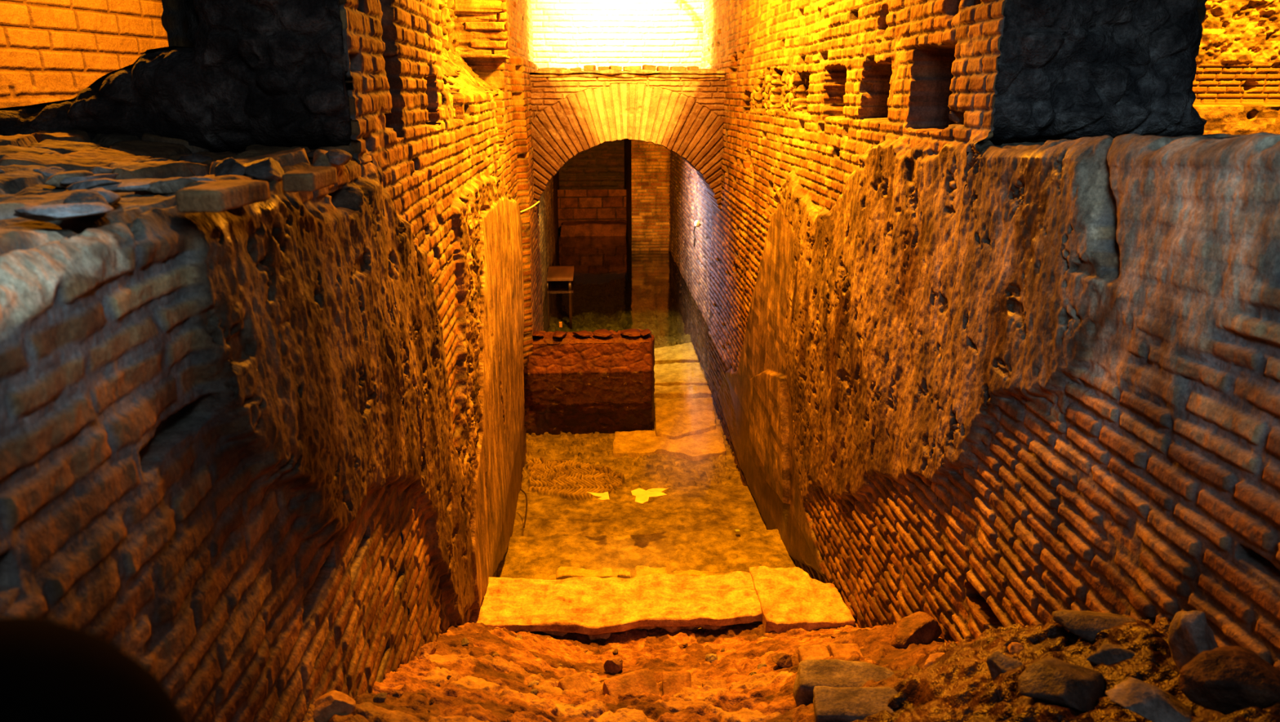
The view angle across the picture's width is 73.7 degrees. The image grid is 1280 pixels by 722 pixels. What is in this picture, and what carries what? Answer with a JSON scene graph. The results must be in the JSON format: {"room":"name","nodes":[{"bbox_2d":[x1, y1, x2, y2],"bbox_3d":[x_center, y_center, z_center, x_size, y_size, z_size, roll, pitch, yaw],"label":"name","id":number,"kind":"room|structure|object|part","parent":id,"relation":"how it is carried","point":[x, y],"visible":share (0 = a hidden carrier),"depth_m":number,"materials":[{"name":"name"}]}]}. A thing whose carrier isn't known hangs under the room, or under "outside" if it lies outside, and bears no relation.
{"room":"underground passage","nodes":[
{"label":"underground passage","id":0,"kind":"room"},
{"bbox_2d":[0,0,168,107],"bbox_3d":[-2.953,-1.891,4.690,0.034,2.196,1.660,4,18,12],"label":"wall","id":1,"kind":"structure","parent":0,"point":[51,51],"depth_m":4.48,"materials":[{"name":"brick"}]},
{"bbox_2d":[0,0,555,721],"bbox_3d":[-1.841,-1.278,7.644,1.697,4.856,14.432,-1,17,-3],"label":"wall","id":2,"kind":"structure","parent":0,"point":[211,425],"depth_m":1.87,"materials":[{"name":"brick"}]},
{"bbox_2d":[0,168,5,173],"bbox_3d":[-1.337,-0.379,1.736,0.107,0.029,0.099,15,23,40],"label":"fragment","id":3,"kind":"object","parent":2,"relation":"on","point":[2,171],"visible":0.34,"depth_m":1.72,"materials":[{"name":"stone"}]},
{"bbox_2d":[32,166,66,177],"bbox_3d":[-1.238,-0.395,1.793,0.060,0.024,0.055,4,18,13],"label":"fragment","id":4,"kind":"object","parent":2,"relation":"on","point":[48,171],"visible":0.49,"depth_m":1.78,"materials":[{"name":"stone"}]},
{"bbox_2d":[13,202,114,222],"bbox_3d":[-0.811,-0.210,1.208,0.098,0.026,0.114,15,23,40],"label":"ledge stone","id":5,"kind":"object","parent":2,"relation":"on","point":[44,213],"visible":1,"depth_m":1.18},
{"bbox_2d":[43,169,93,187],"bbox_3d":[-1.107,-0.352,1.657,0.084,0.032,0.072,-9,20,-27],"label":"fragment","id":6,"kind":"object","parent":2,"relation":"on","point":[54,180],"visible":0.7,"depth_m":1.63,"materials":[{"name":"stone"}]},
{"bbox_2d":[62,191,109,217],"bbox_3d":[-0.824,-0.234,1.277,0.056,0.037,0.088,-4,18,-12],"label":"fragment","id":7,"kind":"object","parent":2,"relation":"on","point":[78,197],"visible":0.48,"depth_m":1.27,"materials":[{"name":"stone"}]},
{"bbox_2d":[59,173,119,184],"bbox_3d":[-1.088,-0.359,1.684,0.048,0.017,0.158,0,17,0],"label":"fragment","id":8,"kind":"object","parent":2,"relation":"on","point":[68,180],"visible":0.68,"depth_m":1.64,"materials":[{"name":"stone"}]},
{"bbox_2d":[65,177,121,191],"bbox_3d":[-0.986,-0.317,1.546,0.094,0.030,0.076,-2,18,-7],"label":"fragment","id":9,"kind":"object","parent":2,"relation":"on","point":[89,184],"visible":0.64,"depth_m":1.52,"materials":[{"name":"stone"}]},
{"bbox_2d":[88,166,113,173],"bbox_3d":[-1.140,-0.404,1.824,0.065,0.027,0.081,1,17,3],"label":"fragment","id":10,"kind":"object","parent":2,"relation":"on","point":[96,170],"visible":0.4,"depth_m":1.79,"materials":[{"name":"stone"}]},
{"bbox_2d":[85,187,121,205],"bbox_3d":[-0.853,-0.257,1.353,0.053,0.038,0.140,-10,20,-29],"label":"fragment","id":11,"kind":"object","parent":2,"relation":"on","point":[111,197],"visible":0.55,"depth_m":1.31,"materials":[{"name":"stone"}]},
{"bbox_2d":[91,178,161,192],"bbox_3d":[-0.928,-0.318,1.552,0.175,0.023,0.088,-4,18,-11],"label":"ledge stone","id":12,"kind":"object","parent":2,"relation":"on","point":[130,184],"visible":0.4,"depth_m":1.52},
{"bbox_2d":[135,157,168,161],"bbox_3d":[-1.162,-0.471,2.046,0.078,0.030,0.094,-6,18,-19],"label":"fragment","id":13,"kind":"object","parent":2,"relation":"on","point":[161,158],"visible":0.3,"depth_m":2.03,"materials":[{"name":"stone"}]},
{"bbox_2d":[146,177,197,194],"bbox_3d":[-0.843,-0.318,1.545,0.100,0.030,0.052,2,18,8],"label":"fragment","id":14,"kind":"object","parent":2,"relation":"on","point":[171,185],"visible":0.88,"depth_m":1.52,"materials":[{"name":"stone"}]},
{"bbox_2d":[0,0,367,151],"bbox_3d":[-1.429,-0.964,2.521,1.214,0.728,0.512,-1,17,-3],"label":"wall","id":15,"kind":"structure","parent":2,"relation":"on","point":[267,73],"depth_m":2.39,"materials":[{"name":"stone"}]},
{"bbox_2d":[177,153,213,162],"bbox_3d":[-1.086,-0.487,2.089,0.085,0.038,0.057,0,17,-1],"label":"fragment","id":16,"kind":"object","parent":2,"relation":"on","point":[195,157],"visible":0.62,"depth_m":2.07,"materials":[{"name":"stone"}]},
{"bbox_2d":[185,176,216,181],"bbox_3d":[-0.830,-0.327,1.575,0.108,0.028,0.079,-6,19,-19],"label":"ledge stone","id":17,"kind":"object","parent":2,"relation":"on","point":[196,178],"visible":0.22,"depth_m":1.56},
{"bbox_2d":[175,179,271,212],"bbox_3d":[-0.676,-0.270,1.393,0.073,0.040,0.182,1,17,2],"label":"brick","id":18,"kind":"object","parent":2,"relation":"on","point":[215,197],"visible":1,"depth_m":1.33,"materials":[{"name":"brick"}]},
{"bbox_2d":[213,157,245,176],"bbox_3d":[-0.840,-0.385,1.750,0.061,0.060,0.078,-6,19,-19],"label":"ledge stone","id":19,"kind":"object","parent":2,"relation":"on","point":[229,166],"visible":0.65,"depth_m":1.73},
{"bbox_2d":[243,156,284,182],"bbox_3d":[-0.799,-0.398,1.793,0.094,0.055,0.118,-3,18,-9],"label":"ledge stone","id":20,"kind":"object","parent":2,"relation":"on","point":[267,169],"visible":0.73,"depth_m":1.76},
{"bbox_2d":[281,166,337,192],"bbox_3d":[-0.640,-0.353,1.658,0.062,0.039,0.160,-1,17,-3],"label":"brick","id":21,"kind":"object","parent":2,"relation":"on","point":[307,178],"visible":1,"depth_m":1.59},
{"bbox_2d":[306,151,315,159],"bbox_3d":[-0.881,-0.557,2.313,0.057,0.019,0.144,-5,18,-15],"label":"fragment","id":22,"kind":"object","parent":2,"relation":"on","point":[310,155],"visible":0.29,"depth_m":2.28,"materials":[{"name":"stone"}]},
{"bbox_2d":[325,149,351,165],"bbox_3d":[-0.769,-0.517,2.170,0.071,0.040,0.108,-3,18,-9],"label":"ledge stone","id":23,"kind":"object","parent":2,"relation":"on","point":[336,157],"visible":0.86,"depth_m":2.14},
{"bbox_2d":[458,0,510,58],"bbox_3d":[-1.277,-2.901,6.572,0.492,1.093,0.410,-1,17,-3],"label":"stub","id":24,"kind":"object","parent":2,"relation":"on","point":[500,47],"visible":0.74,"depth_m":6.61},
{"bbox_3d":[-1.281,-2.396,6.731,0.484,0.033,0.406,-1,17,-3],"label":"stub sill","id":25,"kind":"part","parent":24,"relation":"part of","materials":[{"name":"brick"}]},
{"bbox_2d":[520,200,539,213],"bbox_3d":[-0.958,-1.354,7.506,0.040,0.074,0.296,9,20,26],"label":"loose cable","id":26,"kind":"object","parent":2,"relation":"attached to","point":[538,202],"visible":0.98,"depth_m":7.47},
{"bbox_2d":[552,170,559,281],"bbox_3d":[-1.753,-3.358,16.195,0.336,3.696,3.182,-1,17,-3],"label":"wall","id":27,"kind":"structure","parent":0,"point":[556,178],"depth_m":16.00,"materials":[{"name":"brick"}]},
{"bbox_2d":[557,189,626,231],"bbox_3d":[-1.053,-2.601,17.165,2.212,1.669,0.065,-1,17,-3],"label":"wall","id":28,"kind":"structure","parent":0,"point":[574,205],"depth_m":17.00,"materials":[{"name":"brick"}]},
{"bbox_2d":[559,139,631,189],"bbox_3d":[-0.861,-3.965,17.805,2.910,3.888,0.012,-1,17,-3],"label":"wall","id":29,"kind":"structure","parent":0,"point":[601,166],"depth_m":17.79,"materials":[{"name":"brick"}]},
{"bbox_2d":[551,231,681,278],"bbox_3d":[-0.333,-0.743,11.269,2.700,0.001,14.050,-1,17,-3],"label":"floor","id":30,"kind":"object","parent":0,"point":[592,255],"visible":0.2,"depth_m":14.41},
{"bbox_2d":[560,219,626,236],"bbox_3d":[-0.909,-2.479,16.855,1.360,0.575,0.538,-1,17,-3],"label":"stone step","id":31,"kind":"structure","parent":30,"relation":"in","point":[588,228],"depth_m":16.61,"materials":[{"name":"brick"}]},
{"bbox_2d":[530,0,704,71],"bbox_3d":[-0.276,-3.863,9.971,2.240,1.592,0.072,-1,17,-3],"label":"wall","id":32,"kind":"structure","parent":0,"point":[568,34],"depth_m":10.00,"materials":[{"name":"brick"}]},
{"bbox_2d":[529,68,725,216],"bbox_3d":[-0.144,-2.124,8.957,2.091,1.771,0.908,-1,17,-3],"label":"brick arch","id":33,"kind":"object","parent":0,"point":[574,112],"visible":0.76,"depth_m":8.46,"materials":[{"name":"brick"}]},
{"bbox_2d":[537,67,550,70],"bbox_3d":[-0.975,-2.980,8.732,0.138,0.042,0.129,-1,17,-4],"label":"brick","id":34,"kind":"object","parent":33,"relation":"on","point":[544,68],"visible":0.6,"depth_m":8.68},
{"bbox_2d":[550,67,566,69],"bbox_3d":[-0.835,-2.980,8.737,0.165,0.045,0.131,2,18,6],"label":"brick","id":35,"kind":"object","parent":33,"relation":"on","point":[550,68],"visible":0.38,"depth_m":8.68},
{"bbox_2d":[569,66,581,70],"bbox_3d":[-0.668,-3.027,8.867,0.117,0.041,0.124,-1,18,-5],"label":"brick","id":36,"kind":"object","parent":33,"relation":"on","point":[579,68],"visible":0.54,"depth_m":8.81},
{"bbox_2d":[583,65,595,71],"bbox_3d":[-0.515,-3.002,8.765,0.114,0.069,0.130,2,18,5],"label":"brick","id":37,"kind":"object","parent":33,"relation":"on","point":[586,68],"visible":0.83,"depth_m":8.71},
{"bbox_2d":[598,66,609,70],"bbox_3d":[-0.375,-3.013,8.801,0.118,0.044,0.121,-1,17,-4],"label":"brick","id":38,"kind":"object","parent":33,"relation":"on","point":[600,68],"visible":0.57,"depth_m":8.75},
{"bbox_2d":[608,65,622,70],"bbox_3d":[-0.254,-3.015,8.800,0.127,0.060,0.130,-2,18,-5],"label":"brick","id":39,"kind":"object","parent":33,"relation":"on","point":[617,68],"visible":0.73,"depth_m":8.74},
{"bbox_2d":[622,66,640,71],"bbox_3d":[-0.083,-3.025,8.843,0.184,0.054,0.127,-1,17,-4],"label":"brick","id":40,"kind":"object","parent":33,"relation":"on","point":[625,68],"visible":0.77,"depth_m":8.79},
{"bbox_2d":[642,64,656,71],"bbox_3d":[0.094,-3.027,8.835,0.136,0.077,0.130,-3,18,-9],"label":"brick","id":41,"kind":"object","parent":33,"relation":"on","point":[653,68],"visible":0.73,"depth_m":8.79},
{"bbox_2d":[656,66,668,71],"bbox_3d":[0.235,-3.030,8.863,0.117,0.064,0.133,-4,18,-11],"label":"brick","id":42,"kind":"object","parent":33,"relation":"on","point":[658,68],"visible":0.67,"depth_m":8.80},
{"bbox_2d":[669,66,686,70],"bbox_3d":[0.393,-3.044,8.910,0.169,0.058,0.128,-4,18,-13],"label":"brick","id":43,"kind":"object","parent":33,"relation":"on","point":[673,68],"visible":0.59,"depth_m":8.86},
{"bbox_2d":[686,66,698,70],"bbox_3d":[0.555,-3.059,8.942,0.118,0.058,0.125,-3,18,-10],"label":"brick","id":44,"kind":"object","parent":33,"relation":"on","point":[687,67],"visible":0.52,"depth_m":8.89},
{"bbox_2d":[497,277,797,628],"bbox_3d":[-0.217,0.143,10.281,2.236,0.469,11.725,-1,17,-3],"label":"floor","id":45,"kind":"structure","parent":0,"point":[692,526],"depth_m":7.06,"materials":[{"name":"stone"}]},
{"bbox_2d":[520,488,527,527],"bbox_3d":[-0.874,1.109,6.477,0.052,0.012,0.633,-3,18,-9],"label":"wire","id":46,"kind":"object","parent":45,"relation":"on","point":[522,490],"visible":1,"depth_m":6.47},
{"bbox_2d":[546,265,573,328],"bbox_3d":[-1.211,-0.974,12.901,0.434,0.763,0.971,-1,17,-3],"label":"wooden plank table","id":47,"kind":"object","parent":45,"relation":"on","point":[555,273],"visible":0.87,"depth_m":12.57,"materials":[{"name":"brown wood"}]},
{"bbox_3d":[-1.353,-0.824,12.493,0.041,0.720,0.041,-1,17,-3],"label":"leg","id":48,"kind":"part","parent":47,"relation":"part of","materials":[{"name":"brown wood"}]},
{"bbox_3d":[-1.400,-1.078,13.303,0.041,0.720,0.041,-1,17,-3],"label":"leg","id":49,"kind":"part","parent":47,"relation":"part of","materials":[{"name":"brown wood"}]},
{"bbox_3d":[-1.021,-0.829,12.511,0.041,0.720,0.041,-1,17,-3],"label":"leg","id":50,"kind":"part","parent":47,"relation":"part of","materials":[{"name":"brown wood"}]},
{"bbox_3d":[-1.069,-1.084,13.320,0.041,0.720,0.041,-1,17,-3],"label":"leg","id":51,"kind":"part","parent":47,"relation":"part of","materials":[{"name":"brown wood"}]},
{"bbox_2d":[555,565,612,579],"bbox_3d":[-0.340,1.358,5.252,0.347,0.168,0.133,0,17,0],"label":"block","id":52,"kind":"object","parent":45,"relation":"on","point":[562,572],"visible":0.29,"depth_m":5.22,"materials":[{"name":"stone"}]},
{"bbox_2d":[523,328,654,435],"bbox_3d":[-0.538,0.269,8.723,1.386,1.156,0.344,-1,17,-3],"label":"wall","id":53,"kind":"structure","parent":45,"relation":"on","point":[574,384],"depth_m":8.56,"materials":[{"name":"brick"}]},
{"bbox_2d":[532,330,544,336],"bbox_3d":[-1.016,-0.266,8.466,0.143,0.055,0.196,-1,17,-3],"label":"cap stone","id":54,"kind":"object","parent":53,"relation":"on","point":[536,333],"visible":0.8,"depth_m":8.42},
{"bbox_2d":[552,330,567,337],"bbox_3d":[-0.806,-0.265,8.459,0.137,0.042,0.178,3,18,9],"label":"cap stone","id":55,"kind":"object","parent":53,"relation":"on","point":[558,334],"visible":1,"depth_m":8.42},
{"bbox_2d":[572,329,591,336],"bbox_3d":[-0.572,-0.270,8.489,0.160,0.048,0.149,-9,20,-27],"label":"cap stone","id":56,"kind":"object","parent":53,"relation":"on","point":[583,333],"visible":1,"depth_m":8.46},
{"bbox_2d":[592,328,613,337],"bbox_3d":[-0.369,-0.280,8.505,0.205,0.051,0.173,12,21,33],"label":"cap stone","id":57,"kind":"object","parent":53,"relation":"on","point":[601,332],"visible":1,"depth_m":8.46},
{"bbox_2d":[620,328,640,336],"bbox_3d":[-0.080,-0.284,8.525,0.235,0.052,0.200,-1,17,-3],"label":"cap stone","id":58,"kind":"object","parent":53,"relation":"on","point":[629,332],"visible":1,"depth_m":8.47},
{"bbox_2d":[640,328,651,336],"bbox_3d":[0.051,-0.281,8.521,0.127,0.050,0.213,-1,17,-3],"label":"cap stone","id":59,"kind":"object","parent":53,"relation":"on","point":[644,332],"visible":1,"depth_m":8.48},
{"bbox_2d":[586,491,609,500],"bbox_3d":[-0.294,0.934,5.916,0.162,0.016,0.152,-1,17,-3],"label":"dry leaf","id":60,"kind":"object","parent":45,"relation":"on","point":[604,495],"visible":1,"depth_m":5.92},
{"bbox_2d":[617,569,631,577],"bbox_3d":[-0.094,1.362,5.241,0.092,0.164,0.062,4,18,13],"label":"block","id":61,"kind":"object","parent":45,"relation":"on","point":[624,574],"visible":0.32,"depth_m":5.20,"materials":[{"name":"stone"}]},
{"bbox_2d":[631,488,668,503],"bbox_3d":[0.075,0.931,5.925,0.270,0.016,0.235,-1,17,-3],"label":"dry leaf","id":62,"kind":"object","parent":45,"relation":"on","point":[642,495],"visible":1,"depth_m":5.94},
{"bbox_2d":[634,564,667,577],"bbox_3d":[0.063,1.353,5.265,0.208,0.164,0.145,-1,17,-3],"label":"block","id":63,"kind":"object","parent":45,"relation":"on","point":[641,570],"visible":0.23,"depth_m":5.24,"materials":[{"name":"stone"}]},
{"bbox_2d":[612,425,725,461],"bbox_3d":[0.297,0.838,8.411,1.172,0.113,0.746,-2,18,-8],"label":"paving slab","id":64,"kind":"object","parent":45,"relation":"on","point":[700,446],"visible":0.88,"depth_m":8.33,"materials":[{"name":"stone"}]},
{"bbox_2d":[653,342,697,364],"bbox_3d":[0.441,-0.088,11.183,0.586,0.122,0.850,-1,17,-3],"label":"paving slab","id":65,"kind":"object","parent":45,"relation":"on","point":[686,352],"visible":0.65,"depth_m":11.00,"materials":[{"name":"stone"}]},
{"bbox_2d":[653,362,706,386],"bbox_3d":[0.453,0.182,10.333,0.632,0.125,0.802,-1,17,-3],"label":"paving slab","id":66,"kind":"object","parent":45,"relation":"on","point":[676,373],"visible":0.67,"depth_m":10.22,"materials":[{"name":"stone"}]},
{"bbox_2d":[653,384,711,399],"bbox_3d":[0.476,0.366,9.760,0.659,0.124,0.316,-1,17,-3],"label":"paving slab","id":67,"kind":"object","parent":45,"relation":"on","point":[684,391],"visible":0.79,"depth_m":9.65,"materials":[{"name":"stone"}]},
{"bbox_2d":[653,396,715,439],"bbox_3d":[0.486,0.613,8.984,0.702,0.125,1.105,-1,17,-3],"label":"paving slab","id":68,"kind":"object","parent":45,"relation":"on","point":[676,418],"visible":0.97,"depth_m":8.92,"materials":[{"name":"stone"}]},
{"bbox_2d":[673,568,714,576],"bbox_3d":[0.327,1.363,5.248,0.259,0.162,0.080,0,17,1],"label":"block","id":69,"kind":"object","parent":45,"relation":"on","point":[689,572],"visible":0.16,"depth_m":5.22,"materials":[{"name":"stone"}]},
{"bbox_2d":[624,138,671,288],"bbox_3d":[0.172,-3.391,16.298,0.816,3.696,3.182,-1,17,-3],"label":"wall","id":70,"kind":"structure","parent":0,"point":[646,183],"depth_m":14.88,"materials":[{"name":"brick"}]},
{"bbox_2d":[302,613,1279,721],"bbox_3d":[0.216,1.157,2.683,2.258,2.421,3.495,-1,17,-3],"label":"ground","id":71,"kind":"structure","parent":0,"point":[958,686],"depth_m":2.58,"materials":[{"name":"soil"}]},
{"bbox_2d":[0,616,187,721],"bbox_3d":[-0.235,0.417,0.385,0.140,0.675,0.140,-1,17,-3],"label":"post","id":72,"kind":"object","parent":71,"relation":"on","point":[51,670],"visible":1,"depth_m":0.30,"materials":[{"name":"black"}]},
{"bbox_2d":[312,689,355,721],"bbox_3d":[-0.718,0.792,1.971,0.111,0.061,0.087,-12,21,-33],"label":"loose stone","id":73,"kind":"object","parent":71,"relation":"on","point":[334,701],"visible":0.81,"depth_m":1.95,"materials":[{"name":"stone"}]},
{"bbox_2d":[373,692,386,702],"bbox_3d":[-0.672,0.872,2.210,0.035,0.023,0.028,-3,18,-9],"label":"pebble","id":74,"kind":"object","parent":71,"relation":"on","point":[380,697],"visible":1,"depth_m":2.20,"materials":[{"name":"stone"}]},
{"bbox_2d":[391,689,404,697],"bbox_3d":[-0.654,0.898,2.306,0.024,0.016,0.031,8,19,25],"label":"pebble","id":75,"kind":"object","parent":71,"relation":"on","point":[396,693],"visible":1,"depth_m":2.30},
{"bbox_2d":[411,641,436,656],"bbox_3d":[-0.814,1.099,3.231,0.092,0.051,0.066,-11,21,-31],"label":"loose stone","id":76,"kind":"object","parent":71,"relation":"on","point":[429,648],"visible":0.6,"depth_m":3.23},
{"bbox_2d":[428,697,435,705],"bbox_3d":[-0.564,0.924,2.312,0.014,0.015,0.019,5,18,14],"label":"pebble","id":77,"kind":"object","parent":71,"relation":"on","point":[431,701],"visible":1,"depth_m":2.31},
{"bbox_2d":[461,636,469,645],"bbox_3d":[-0.725,1.159,3.521,0.034,0.023,0.045,-10,20,-29],"label":"pebble","id":78,"kind":"object","parent":71,"relation":"on","point":[464,641],"visible":1,"depth_m":3.51,"materials":[{"name":"stone"}]},
{"bbox_2d":[492,651,498,657],"bbox_3d":[-0.586,1.192,3.453,0.029,0.026,0.032,4,18,13],"label":"pebble","id":79,"kind":"object","parent":71,"relation":"on","point":[495,653],"visible":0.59,"depth_m":3.44,"materials":[{"name":"stone"}]},
{"bbox_2d":[492,678,502,685],"bbox_3d":[-0.492,1.102,2.922,0.043,0.019,0.037,-5,18,-15],"label":"pebble","id":80,"kind":"object","parent":71,"relation":"on","point":[499,681],"visible":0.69,"depth_m":2.92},
{"bbox_2d":[528,679,538,686],"bbox_3d":[-0.396,1.197,3.160,0.039,0.031,0.043,6,18,18],"label":"pebble","id":81,"kind":"object","parent":71,"relation":"on","point":[535,682],"visible":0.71,"depth_m":3.15,"materials":[{"name":"stone"}]},
{"bbox_2d":[530,688,537,694],"bbox_3d":[-0.368,1.155,2.971,0.025,0.026,0.039,-2,18,-6],"label":"pebble","id":82,"kind":"object","parent":71,"relation":"on","point":[535,691],"visible":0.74,"depth_m":2.96,"materials":[{"name":"stone"}]},
{"bbox_2d":[556,670,592,693],"bbox_3d":[-0.248,1.243,3.246,0.120,0.093,0.102,-12,21,-32],"label":"brick","id":83,"kind":"object","parent":71,"relation":"on","point":[579,681],"visible":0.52,"depth_m":3.23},
{"bbox_2d":[603,656,622,674],"bbox_3d":[-0.117,1.357,3.782,0.087,0.094,0.052,-4,18,-14],"label":"loose stone","id":84,"kind":"object","parent":71,"relation":"on","point":[613,665],"visible":0.9,"depth_m":3.77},
{"bbox_2d":[612,648,617,653],"bbox_3d":[-0.117,1.430,4.203,0.028,0.019,0.036,12,21,34],"label":"pebble","id":85,"kind":"object","parent":71,"relation":"on","point":[615,651],"visible":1,"depth_m":4.19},
{"bbox_2d":[469,570,762,639],"bbox_3d":[-0.137,1.335,4.612,1.617,0.144,0.540,-1,17,-3],"label":"threshold slab","id":86,"kind":"object","parent":71,"relation":"on","point":[595,606],"visible":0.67,"depth_m":4.55,"materials":[{"name":"stone"}]},
{"bbox_2d":[602,668,661,697],"bbox_3d":[-0.023,1.215,3.100,0.186,0.103,0.165,-8,19,-23],"label":"brick","id":87,"kind":"object","parent":71,"relation":"on","point":[641,681],"visible":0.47,"depth_m":3.10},
{"bbox_2d":[661,670,691,697],"bbox_3d":[0.138,1.227,3.171,0.117,0.100,0.141,0,17,0],"label":"brick","id":88,"kind":"object","parent":71,"relation":"on","point":[672,682],"visible":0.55,"depth_m":3.17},
{"bbox_2d":[695,701,713,704],"bbox_3d":[0.186,1.094,2.650,0.131,0.049,0.088,-12,21,-34],"label":"loose stone","id":89,"kind":"object","parent":71,"relation":"on","point":[705,702],"visible":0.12,"depth_m":2.67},
{"bbox_2d":[705,653,717,662],"bbox_3d":[0.325,1.352,3.881,0.058,0.050,0.059,3,18,8],"label":"loose stone","id":90,"kind":"object","parent":71,"relation":"on","point":[710,657],"visible":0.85,"depth_m":3.86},
{"bbox_2d":[702,679,727,688],"bbox_3d":[0.281,1.229,3.203,0.092,0.050,0.062,-2,18,-7],"label":"brick","id":91,"kind":"object","parent":71,"relation":"on","point":[715,683],"visible":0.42,"depth_m":3.20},
{"bbox_2d":[757,662,766,668],"bbox_3d":[0.500,1.254,3.498,0.038,0.031,0.042,14,22,37],"label":"pebble","id":92,"kind":"object","parent":71,"relation":"on","point":[759,665],"visible":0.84,"depth_m":3.49,"materials":[{"name":"stone"}]},
{"bbox_2d":[771,652,792,667],"bbox_3d":[0.574,1.212,3.445,0.081,0.060,0.070,1,17,2],"label":"loose stone","id":93,"kind":"object","parent":71,"relation":"on","point":[784,660],"visible":0.98,"depth_m":3.43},
{"bbox_2d":[748,565,855,633],"bbox_3d":[0.862,1.306,4.633,0.461,0.136,0.577,-1,17,-3],"label":"threshold slab","id":94,"kind":"object","parent":71,"relation":"on","point":[788,597],"visible":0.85,"depth_m":4.54,"materials":[{"name":"stone"}]},
{"bbox_2d":[796,644,830,664],"bbox_3d":[0.680,1.161,3.330,0.120,0.070,0.110,-2,18,-6],"label":"brick","id":95,"kind":"object","parent":71,"relation":"on","point":[817,651],"visible":0.56,"depth_m":3.32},
{"bbox_2d":[831,633,838,638],"bbox_3d":[0.845,1.198,3.691,0.031,0.024,0.039,-3,18,-8],"label":"pebble","id":96,"kind":"object","parent":71,"relation":"on","point":[833,636],"visible":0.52,"depth_m":3.69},
{"bbox_2d":[794,659,893,706],"bbox_3d":[0.598,0.947,2.478,0.292,0.134,0.137,1,17,3],"label":"stone block","id":97,"kind":"object","parent":71,"relation":"on","point":[811,673],"visible":0.54,"depth_m":2.45,"materials":[{"name":"stone"}]},
{"bbox_2d":[829,641,865,658],"bbox_3d":[0.781,1.115,3.221,0.114,0.066,0.105,0,17,-1],"label":"brick","id":98,"kind":"object","parent":71,"relation":"on","point":[836,649],"visible":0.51,"depth_m":3.22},
{"bbox_2d":[812,684,898,721],"bbox_3d":[0.573,0.880,2.160,0.264,0.086,0.110,0,17,1],"label":"stone block","id":99,"kind":"object","parent":71,"relation":"on","point":[830,703],"visible":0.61,"depth_m":2.14,"materials":[{"name":"stone"}]},
{"bbox_2d":[890,610,942,648],"bbox_3d":[1.038,1.035,3.266,0.154,0.122,0.210,16,24,41],"label":"loose stone","id":100,"kind":"object","parent":71,"relation":"on","point":[917,627],"visible":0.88,"depth_m":3.23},
{"bbox_2d":[924,652,945,666],"bbox_3d":[0.817,0.824,2.339,0.091,0.047,0.054,-4,18,-14],"label":"loose stone","id":101,"kind":"object","parent":71,"relation":"on","point":[931,658],"visible":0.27,"depth_m":2.34,"materials":[{"name":"stone"}]},
{"bbox_2d":[986,650,1022,680],"bbox_3d":[0.845,0.724,1.962,0.068,0.094,0.095,-8,19,-25],"label":"loose stone","id":102,"kind":"object","parent":71,"relation":"on","point":[997,662],"visible":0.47,"depth_m":1.95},
{"bbox_2d":[1007,641,1024,653],"bbox_3d":[0.921,0.716,2.084,0.048,0.047,0.060,5,18,15],"label":"loose stone","id":103,"kind":"object","parent":71,"relation":"on","point":[1013,647],"visible":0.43,"depth_m":2.08,"materials":[{"name":"stone"}]},
{"bbox_2d":[1017,657,1104,711],"bbox_3d":[0.882,0.677,1.760,0.197,0.090,0.138,-4,18,-14],"label":"loose stone","id":104,"kind":"object","parent":71,"relation":"on","point":[1055,680],"visible":0.83,"depth_m":1.74,"materials":[{"name":"stone"}]},
{"bbox_2d":[1052,608,1136,641],"bbox_3d":[1.101,0.643,2.067,0.194,0.072,0.131,0,17,-1],"label":"loose stone","id":105,"kind":"object","parent":71,"relation":"on","point":[1086,624],"visible":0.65,"depth_m":2.04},
{"bbox_2d":[1086,643,1135,664],"bbox_3d":[1.035,0.643,1.855,0.144,0.054,0.087,0,17,-1],"label":"loose stone","id":106,"kind":"object","parent":71,"relation":"on","point":[1107,653],"visible":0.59,"depth_m":1.84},
{"bbox_2d":[1105,676,1195,721],"bbox_3d":[0.932,0.625,1.555,0.150,0.065,0.090,7,19,21],"label":"loose stone","id":107,"kind":"object","parent":71,"relation":"on","point":[1152,702],"visible":1,"depth_m":1.54,"materials":[{"name":"stone"}]},
{"bbox_2d":[1168,609,1217,671],"bbox_3d":[1.079,0.554,1.661,0.090,0.175,0.092,-15,23,-39],"label":"loose stone","id":108,"kind":"object","parent":71,"relation":"on","point":[1189,634],"visible":0.59,"depth_m":1.63,"materials":[{"name":"stone"}]},
{"bbox_2d":[1178,645,1279,714],"bbox_3d":[1.035,0.547,1.488,0.178,0.092,0.173,7,19,22],"label":"loose stone","id":109,"kind":"object","parent":71,"relation":"on","point":[1224,679],"visible":0.94,"depth_m":1.44,"materials":[{"name":"stone"}]},
{"bbox_2d":[668,0,1279,666],"bbox_3d":[2.169,-1.452,8.196,2.767,4.856,14.340,-1,17,-3],"label":"wall","id":110,"kind":"structure","parent":0,"point":[1106,433],"depth_m":2.97,"materials":[{"name":"brick"}]},
{"bbox_2d":[693,219,700,246],"bbox_3d":[0.720,-1.602,10.753,0.093,0.350,0.132,-1,17,-3],"label":"wall fitting","id":111,"kind":"object","parent":110,"relation":"attached to","point":[696,223],"visible":0.95,"depth_m":10.68,"materials":[{"name":"metal"}]},
{"bbox_2d":[959,0,1207,140],"bbox_3d":[1.569,-1.171,2.969,0.805,0.789,0.506,-1,17,-3],"label":"wall","id":112,"kind":"structure","parent":110,"relation":"on","point":[1068,69],"depth_m":2.82,"materials":[{"name":"stone"}]},
{"bbox_2d":[1192,0,1279,134],"bbox_3d":[5.930,-2.735,8.047,2.391,2.792,0.399,-1,17,-3],"label":"wall","id":113,"kind":"structure","parent":0,"point":[1236,83],"depth_m":8.00,"materials":[{"name":"brick"}]}
]}

